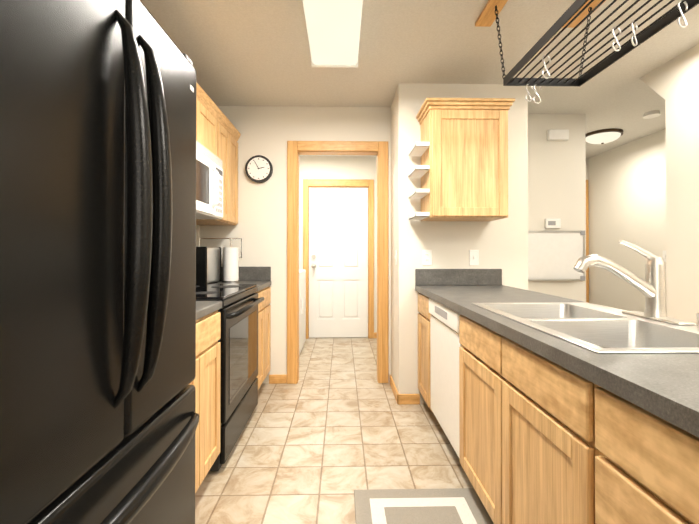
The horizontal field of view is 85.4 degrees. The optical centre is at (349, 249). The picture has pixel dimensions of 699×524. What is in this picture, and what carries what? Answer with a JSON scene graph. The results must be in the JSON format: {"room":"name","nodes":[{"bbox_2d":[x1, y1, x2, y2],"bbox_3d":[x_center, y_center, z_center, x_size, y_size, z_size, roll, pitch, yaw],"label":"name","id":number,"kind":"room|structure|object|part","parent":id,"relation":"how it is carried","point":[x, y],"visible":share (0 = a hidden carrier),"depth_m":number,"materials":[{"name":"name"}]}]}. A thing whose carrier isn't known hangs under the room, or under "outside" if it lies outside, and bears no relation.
{"room":"kitchen","nodes":[
{"label":"kitchen","id":0,"kind":"room"},
{"bbox_2d":[196,225,198,246],"bbox_3d":[-1.336,-0.058,1.702,0.100,2.440,7.200,0,0,-1],"label":"wall","id":1,"kind":"structure","parent":0,"point":[197,235],"depth_m":3.29,"materials":[{"name":"paint"}]},
{"bbox_2d":[196,82,203,145],"bbox_3d":[-1.123,-0.843,2.194,0.344,0.363,0.462,0,0,-1],"label":"upper cabinet","id":2,"kind":"object","parent":1,"relation":"attached to","point":[199,91],"depth_m":2.41,"materials":[{"name":"brown wood"}]},
{"bbox_2d":[204,91,219,158],"bbox_3d":[-1.130,-0.840,2.539,0.344,0.363,0.463,0,0,-1],"label":"upper cabinet","id":3,"kind":"object","parent":1,"relation":"attached to","point":[218,134],"depth_m":2.65,"materials":[{"name":"brown wood"}]},
{"bbox_2d":[196,141,222,218],"bbox_3d":[-1.080,-0.439,2.365,0.433,0.432,0.804,0,0,-1],"label":"microwave","id":4,"kind":"object","parent":3,"relation":"attached to","point":[209,187],"visible":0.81,"depth_m":2.46,"materials":[{"name":"white plastic"}]},
{"bbox_2d":[196,110,231,224],"bbox_3d":[-1.138,-0.618,2.941,0.344,0.802,0.336,0,0,-1],"label":"upper cabinet","id":5,"kind":"object","parent":1,"relation":"attached to","point":[225,126],"depth_m":2.99,"materials":[{"name":"brown wood"}]},
{"bbox_2d":[232,126,239,224],"bbox_3d":[-1.143,-0.617,3.159,0.344,0.802,0.336,0,0,-1],"label":"upper cabinet","id":6,"kind":"object","parent":1,"relation":"attached to","point":[235,133],"depth_m":3.23,"materials":[{"name":"brown wood"}]},
{"bbox_2d":[199,106,390,382],"bbox_3d":[-0.478,-0.046,3.395,1.685,2.440,0.110,0,0,-1],"label":"wall","id":7,"kind":"structure","parent":0,"point":[260,227],"depth_m":3.34,"materials":[{"name":"paint"}]},
{"bbox_2d":[221,267,270,278],"bbox_3d":[-0.993,0.211,3.316,0.608,0.124,0.020,0,0,-1],"label":"backsplash","id":8,"kind":"structure","parent":7,"relation":"attached to","point":[244,272],"depth_m":3.31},
{"bbox_2d":[245,155,272,182],"bbox_3d":[-0.791,-0.706,3.314,0.236,0.236,0.044,0,0,-1],"label":"clock","id":9,"kind":"object","parent":7,"relation":"attached to","point":[258,168],"visible":1,"depth_m":3.30,"materials":[{"name":"white plastic"}]},
{"bbox_2d":[287,141,388,383],"bbox_3d":[-0.104,0.108,3.402,0.891,2.131,0.150,0,0,-1],"label":"door frame","id":10,"kind":"structure","parent":7,"relation":"attached to","point":[296,149],"depth_m":3.33,"materials":[{"name":"brown wood"}]},
{"bbox_2d":[269,374,419,404],"bbox_3d":[-0.086,1.133,3.095,1.229,0.078,0.490,0,0,-1],"label":"baseboard","id":11,"kind":"structure","parent":7,"relation":"attached to","point":[401,399],"depth_m":2.92,"materials":[{"name":"brown wood"}]},
{"bbox_2d":[299,156,376,331],"bbox_3d":[-0.377,-0.035,5.121,1.960,2.440,0.110,0,0,-1],"label":"wall","id":12,"kind":"structure","parent":0,"point":[337,167],"depth_m":5.08,"materials":[{"name":"paint"}]},
{"bbox_2d":[309,187,367,337],"bbox_3d":[-0.144,0.169,5.071,0.802,2.016,0.117,0,0,-1],"label":"exterior door","id":13,"kind":"structure","parent":12,"relation":"in","point":[338,261],"depth_m":5.09,"materials":[{"name":"white paint"}]},
{"bbox_2d":[303,179,373,338],"bbox_3d":[-0.149,0.123,5.116,0.946,2.125,0.128,0,0,-1],"label":"door frame","id":14,"kind":"structure","parent":12,"relation":"attached to","point":[308,183],"depth_m":5.06,"materials":[{"name":"brown wood"}]},
{"bbox_2d":[195,337,493,523],"bbox_3d":[1.022,1.193,1.792,5.200,0.060,7.300,0,0,-1],"label":"floor","id":15,"kind":"structure","parent":0,"point":[328,433],"depth_m":2.21,"materials":[{"name":"tile"}]},
{"bbox_2d":[0,0,198,523],"bbox_3d":[-0.845,0.244,0.899,0.790,1.825,0.878,0,0,-1],"label":"fridge","id":16,"kind":"object","parent":15,"relation":"on","point":[99,418],"visible":1,"depth_m":0.79,"materials":[{"name":"black metal"}]},
{"bbox_2d":[189,307,221,492],"bbox_3d":[-0.969,0.731,1.652,0.628,0.860,0.599,0,0,-1],"label":"base cabinet","id":17,"kind":"object","parent":15,"relation":"on","point":[206,382],"depth_m":1.77,"materials":[{"name":"brown wood"}]},
{"bbox_2d":[196,301,221,318],"bbox_3d":[-0.967,0.281,1.655,0.632,0.040,0.599,0,0,-1],"label":"countertop","id":18,"kind":"structure","parent":17,"relation":"on","point":[201,306],"depth_m":1.81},
{"bbox_2d":[196,284,263,470],"bbox_3d":[-0.944,0.622,2.361,0.691,1.090,0.810,0,0,-1],"label":"range","id":19,"kind":"object","parent":15,"relation":"on","point":[238,339],"visible":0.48,"depth_m":2.20,"materials":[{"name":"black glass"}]},
{"bbox_2d":[255,283,270,388],"bbox_3d":[-0.998,0.741,3.044,0.628,0.860,0.555,0,0,-1],"label":"base cabinet","id":20,"kind":"object","parent":15,"relation":"on","point":[264,309],"depth_m":3.05,"materials":[{"name":"brown wood"}]},
{"bbox_2d":[208,279,270,290],"bbox_3d":[-0.996,0.291,3.047,0.632,0.040,0.555,0,0,-1],"label":"countertop","id":21,"kind":"structure","parent":20,"relation":"on","point":[260,283],"depth_m":3.14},
{"bbox_2d":[196,247,220,283],"bbox_3d":[-1.173,0.124,2.968,0.222,0.292,0.372,0,0,-1],"label":"toaster","id":22,"kind":"object","parent":21,"relation":"on","point":[208,264],"visible":0.56,"depth_m":2.85,"materials":[{"name":"silver metal"}]},
{"bbox_2d":[199,238,241,282],"bbox_3d":[-1.097,0.085,3.166,0.368,0.373,0.156,0,0,-1],"label":"paper towel holder","id":23,"kind":"object","parent":21,"relation":"on","point":[231,264],"visible":0.94,"depth_m":3.12,"materials":[{"name":"white paper"}]},
{"bbox_2d":[299,273,299,354],"bbox_3d":[-0.921,0.637,3.856,0.760,1.080,0.660,0,0,-1],"label":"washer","id":24,"kind":"object","parent":15,"relation":"on","point":[299,313],"visible":0.08,"depth_m":4.14,"materials":[{"name":"white metal"}]},
{"bbox_2d":[299,269,305,352],"bbox_3d":[-0.925,0.641,4.536,0.780,1.080,0.660,0,0,-1],"label":"dryer","id":25,"kind":"object","parent":15,"relation":"on","point":[302,272],"visible":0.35,"depth_m":4.46,"materials":[{"name":"white metal"}]},
{"bbox_2d":[418,293,422,395],"bbox_3d":[0.836,0.738,2.693,0.635,0.860,0.381,0,0,-1],"label":"base cabinet","id":26,"kind":"object","parent":15,"relation":"on","point":[420,295],"depth_m":2.80,"materials":[{"name":"brown wood"}]},
{"bbox_2d":[354,488,492,523],"bbox_3d":[0.321,1.154,1.378,0.580,0.010,0.900,0,0,-1],"label":"rug","id":27,"kind":"object","parent":15,"relation":"on","point":[426,506],"visible":1,"depth_m":1.69,"materials":[{"name":"grey fabric"}]},
{"bbox_2d":[423,297,454,410],"bbox_3d":[0.847,0.735,2.186,0.635,0.860,0.778,0,0,-1],"label":"base cabinet","id":28,"kind":"object","parent":15,"relation":"on","point":[426,315],"depth_m":2.56,"materials":[{"name":"brown wood"}]},
{"bbox_2d":[429,298,461,459],"bbox_3d":[0.819,0.738,2.185,0.590,0.855,0.622,0,0,-1],"label":"dishwasher","id":29,"kind":"object","parent":15,"relation":"on","point":[445,344],"visible":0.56,"depth_m":2.12,"materials":[{"name":"white plastic"}]},
{"bbox_2d":[459,317,486,509],"bbox_3d":[0.859,0.731,1.587,0.635,0.860,0.563,0,0,-1],"label":"base cabinet","id":30,"kind":"object","parent":15,"relation":"on","point":[472,337],"depth_m":1.66,"materials":[{"name":"brown wood"}]},
{"bbox_2d":[487,329,562,523],"bbox_3d":[0.868,0.728,1.157,0.635,0.860,0.555,0,0,-1],"label":"base cabinet","id":31,"kind":"object","parent":15,"relation":"on","point":[555,430],"depth_m":1.22,"materials":[{"name":"brown wood"}]},
{"bbox_2d":[563,369,698,523],"bbox_3d":[0.880,0.724,0.565,0.635,0.860,0.775,0,0,-1],"label":"base cabinet","id":32,"kind":"object","parent":15,"relation":"on","point":[622,464],"depth_m":0.78,"materials":[{"name":"brown wood"}]},
{"bbox_2d":[415,285,698,440],"bbox_3d":[0.872,0.278,1.106,0.670,0.040,3.562,0,0,-1],"label":"countertop","id":33,"kind":"structure","parent":32,"relation":"on","point":[663,385],"depth_m":0.89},
{"bbox_2d":[472,302,698,353],"bbox_3d":[0.891,0.328,1.395,0.574,0.243,0.914,0,0,-1],"label":"sink","id":34,"kind":"object","parent":33,"relation":"in","point":[597,328],"depth_m":1.37,"materials":[{"name":"silver metal"}]},
{"bbox_3d":[1.144,0.229,1.221,0.038,0.048,0.038,0,0,-1],"label":"air gap cap","id":35,"kind":"part","parent":34,"relation":"part of","materials":[{"name":"white"}]},
{"bbox_2d":[573,240,694,324],"bbox_3d":[0.987,0.108,1.399,0.354,0.292,0.260,0,0,-1],"label":"faucet","id":36,"kind":"object","parent":33,"relation":"on","point":[651,288],"visible":0.98,"depth_m":1.38,"materials":[{"name":"silver metal"}]},
{"bbox_2d":[140,0,698,157],"bbox_3d":[1.022,-1.317,1.809,5.200,0.080,7.300,0,0,-1],"label":"ceiling","id":37,"kind":"structure","parent":0,"point":[248,52],"depth_m":2.46,"materials":[{"name":"paint"}]},
{"bbox_2d":[302,0,362,67],"bbox_3d":[-0.082,-1.232,1.856,0.303,0.090,1.220,0,0,-1],"label":"kitchen ceiling light","id":38,"kind":"object","parent":37,"relation":"attached to","point":[333,28],"visible":1,"depth_m":2.06,"materials":[{"name":"white plastic"}]},
{"bbox_2d":[475,0,698,103],"bbox_3d":[1.010,-1.026,1.557,0.585,0.505,1.160,0,0,-1],"label":"pot rack","id":39,"kind":"object","parent":37,"relation":"hanging from","point":[576,14],"visible":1,"depth_m":1.70,"materials":[{"name":"black metal"}]},
{"bbox_2d":[585,128,622,143],"bbox_3d":[2.755,-1.226,4.125,0.370,0.149,0.370,0,0,-1],"label":"light","id":40,"kind":"object","parent":37,"relation":"attached to","point":[603,136],"visible":0.88,"depth_m":4.02,"materials":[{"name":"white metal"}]},
{"bbox_2d":[643,110,660,118],"bbox_3d":[2.788,-1.248,3.496,0.130,0.034,0.130,0,0,-1],"label":"smoke detector","id":41,"kind":"object","parent":37,"relation":"attached to","point":[651,114],"visible":1,"depth_m":3.47,"materials":[{"name":"white plastic"}]},
{"bbox_2d":[415,269,501,284],"bbox_3d":[0.829,0.208,2.877,0.658,0.124,0.020,0,0,-1],"label":"backsplash","id":42,"kind":"structure","parent":0,"relation":"attached to","point":[422,276],"depth_m":2.87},
{"bbox_2d":[391,83,527,403],"bbox_3d":[0.864,-0.047,3.250,0.994,2.440,0.716,0,0,-1],"label":"wall block","id":43,"kind":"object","parent":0,"point":[502,244],"visible":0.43,"depth_m":2.90,"materials":[{"name":"paint"}]},
{"bbox_2d":[395,250,396,264],"bbox_3d":[0.365,0.061,2.997,0.013,0.116,0.072,0,0,-1],"label":"light switch","id":44,"kind":"object","parent":43,"relation":"attached to","point":[395,257],"visible":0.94,"depth_m":2.98,"materials":[{"name":"white plastic"}]},
{"bbox_2d":[422,250,431,264],"bbox_3d":[0.589,0.060,2.881,0.072,0.116,0.008,0,0,-1],"label":"light switch","id":45,"kind":"object","parent":43,"relation":"attached to","point":[426,257],"visible":1,"depth_m":2.88,"materials":[{"name":"white plastic"}]},
{"bbox_2d":[416,98,514,220],"bbox_3d":[0.811,-0.619,2.715,0.604,0.801,0.354,0,0,-1],"label":"upper cabinet","id":46,"kind":"object","parent":43,"relation":"attached to","point":[464,156],"visible":1,"depth_m":2.56,"materials":[{"name":"brown wood"}]},
{"bbox_2d":[408,142,429,219],"bbox_3d":[0.495,-0.481,2.722,0.099,0.510,0.270,0,0,-1],"label":"shelves","id":47,"kind":"object","parent":46,"relation":"attached to","point":[418,148],"visible":0.9,"depth_m":2.65,"materials":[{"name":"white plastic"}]},
{"bbox_2d":[469,250,478,264],"bbox_3d":[0.950,0.060,2.885,0.072,0.116,0.013,0,0,-1],"label":"electrical outlet","id":48,"kind":"object","parent":43,"relation":"attached to","point":[473,257],"visible":1,"depth_m":2.89,"materials":[{"name":"white plastic"}]},
{"bbox_2d":[528,114,585,301],"bbox_3d":[1.780,-0.045,3.577,0.851,2.440,0.100,0,0,-1],"label":"wall","id":49,"kind":"structure","parent":0,"point":[556,179],"depth_m":3.53,"materials":[{"name":"paint"}]},
{"bbox_2d":[545,219,560,227],"bbox_3d":[1.887,-0.243,3.517,0.140,0.090,0.025,0,0,-1],"label":"thermostat","id":50,"kind":"object","parent":49,"relation":"attached to","point":[552,223],"visible":1,"depth_m":3.50,"materials":[{"name":"white plastic"}]},
{"bbox_2d":[528,230,584,280],"bbox_3d":[1.887,0.054,3.503,0.606,0.466,0.049,0,0,-1],"label":"whiteboard","id":51,"kind":"object","parent":49,"relation":"attached to","point":[554,255],"visible":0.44,"depth_m":3.52,"materials":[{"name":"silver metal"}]},
{"bbox_2d":[547,129,568,140],"bbox_3d":[1.932,-1.063,3.514,0.190,0.095,0.044,0,0,-1],"label":"door chime","id":52,"kind":"object","parent":49,"relation":"attached to","point":[557,135],"visible":1,"depth_m":3.49,"materials":[{"name":"white plastic"}]},
{"bbox_2d":[586,158,588,179],"bbox_3d":[2.672,-0.034,5.215,1.200,2.440,0.100,0,0,-1],"label":"wall","id":53,"kind":"structure","parent":0,"point":[587,168],"depth_m":5.18,"materials":[{"name":"paint"}]},
{"bbox_2d":[586,180,588,302],"bbox_3d":[2.792,0.116,5.158,0.938,2.140,0.018,0,0,-1],"label":"door frame","id":54,"kind":"structure","parent":53,"relation":"attached to","point":[587,237],"depth_m":5.16,"materials":[{"name":"brown wood"}]},
{"bbox_2d":[589,129,666,313],"bbox_3d":[3.356,-0.045,3.589,0.100,2.440,3.380,0,0,-1],"label":"wall","id":55,"kind":"structure","parent":0,"point":[627,192],"depth_m":4.50,"materials":[{"name":"paint"}]},
{"bbox_2d":[663,251,665,261],"bbox_3d":[3.291,0.067,3.947,0.013,0.116,0.072,0,0,-1],"label":"light switch","id":56,"kind":"object","parent":55,"relation":"attached to","point":[664,256],"visible":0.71,"depth_m":3.96,"materials":[{"name":"white plastic"}]},
{"bbox_2d":[639,44,698,324],"bbox_3d":[2.260,-0.066,0.491,0.120,2.440,4.630,0,0,-1],"label":"wall","id":57,"kind":"structure","parent":0,"point":[682,164],"depth_m":2.46,"materials":[{"name":"paint"}]}
]}

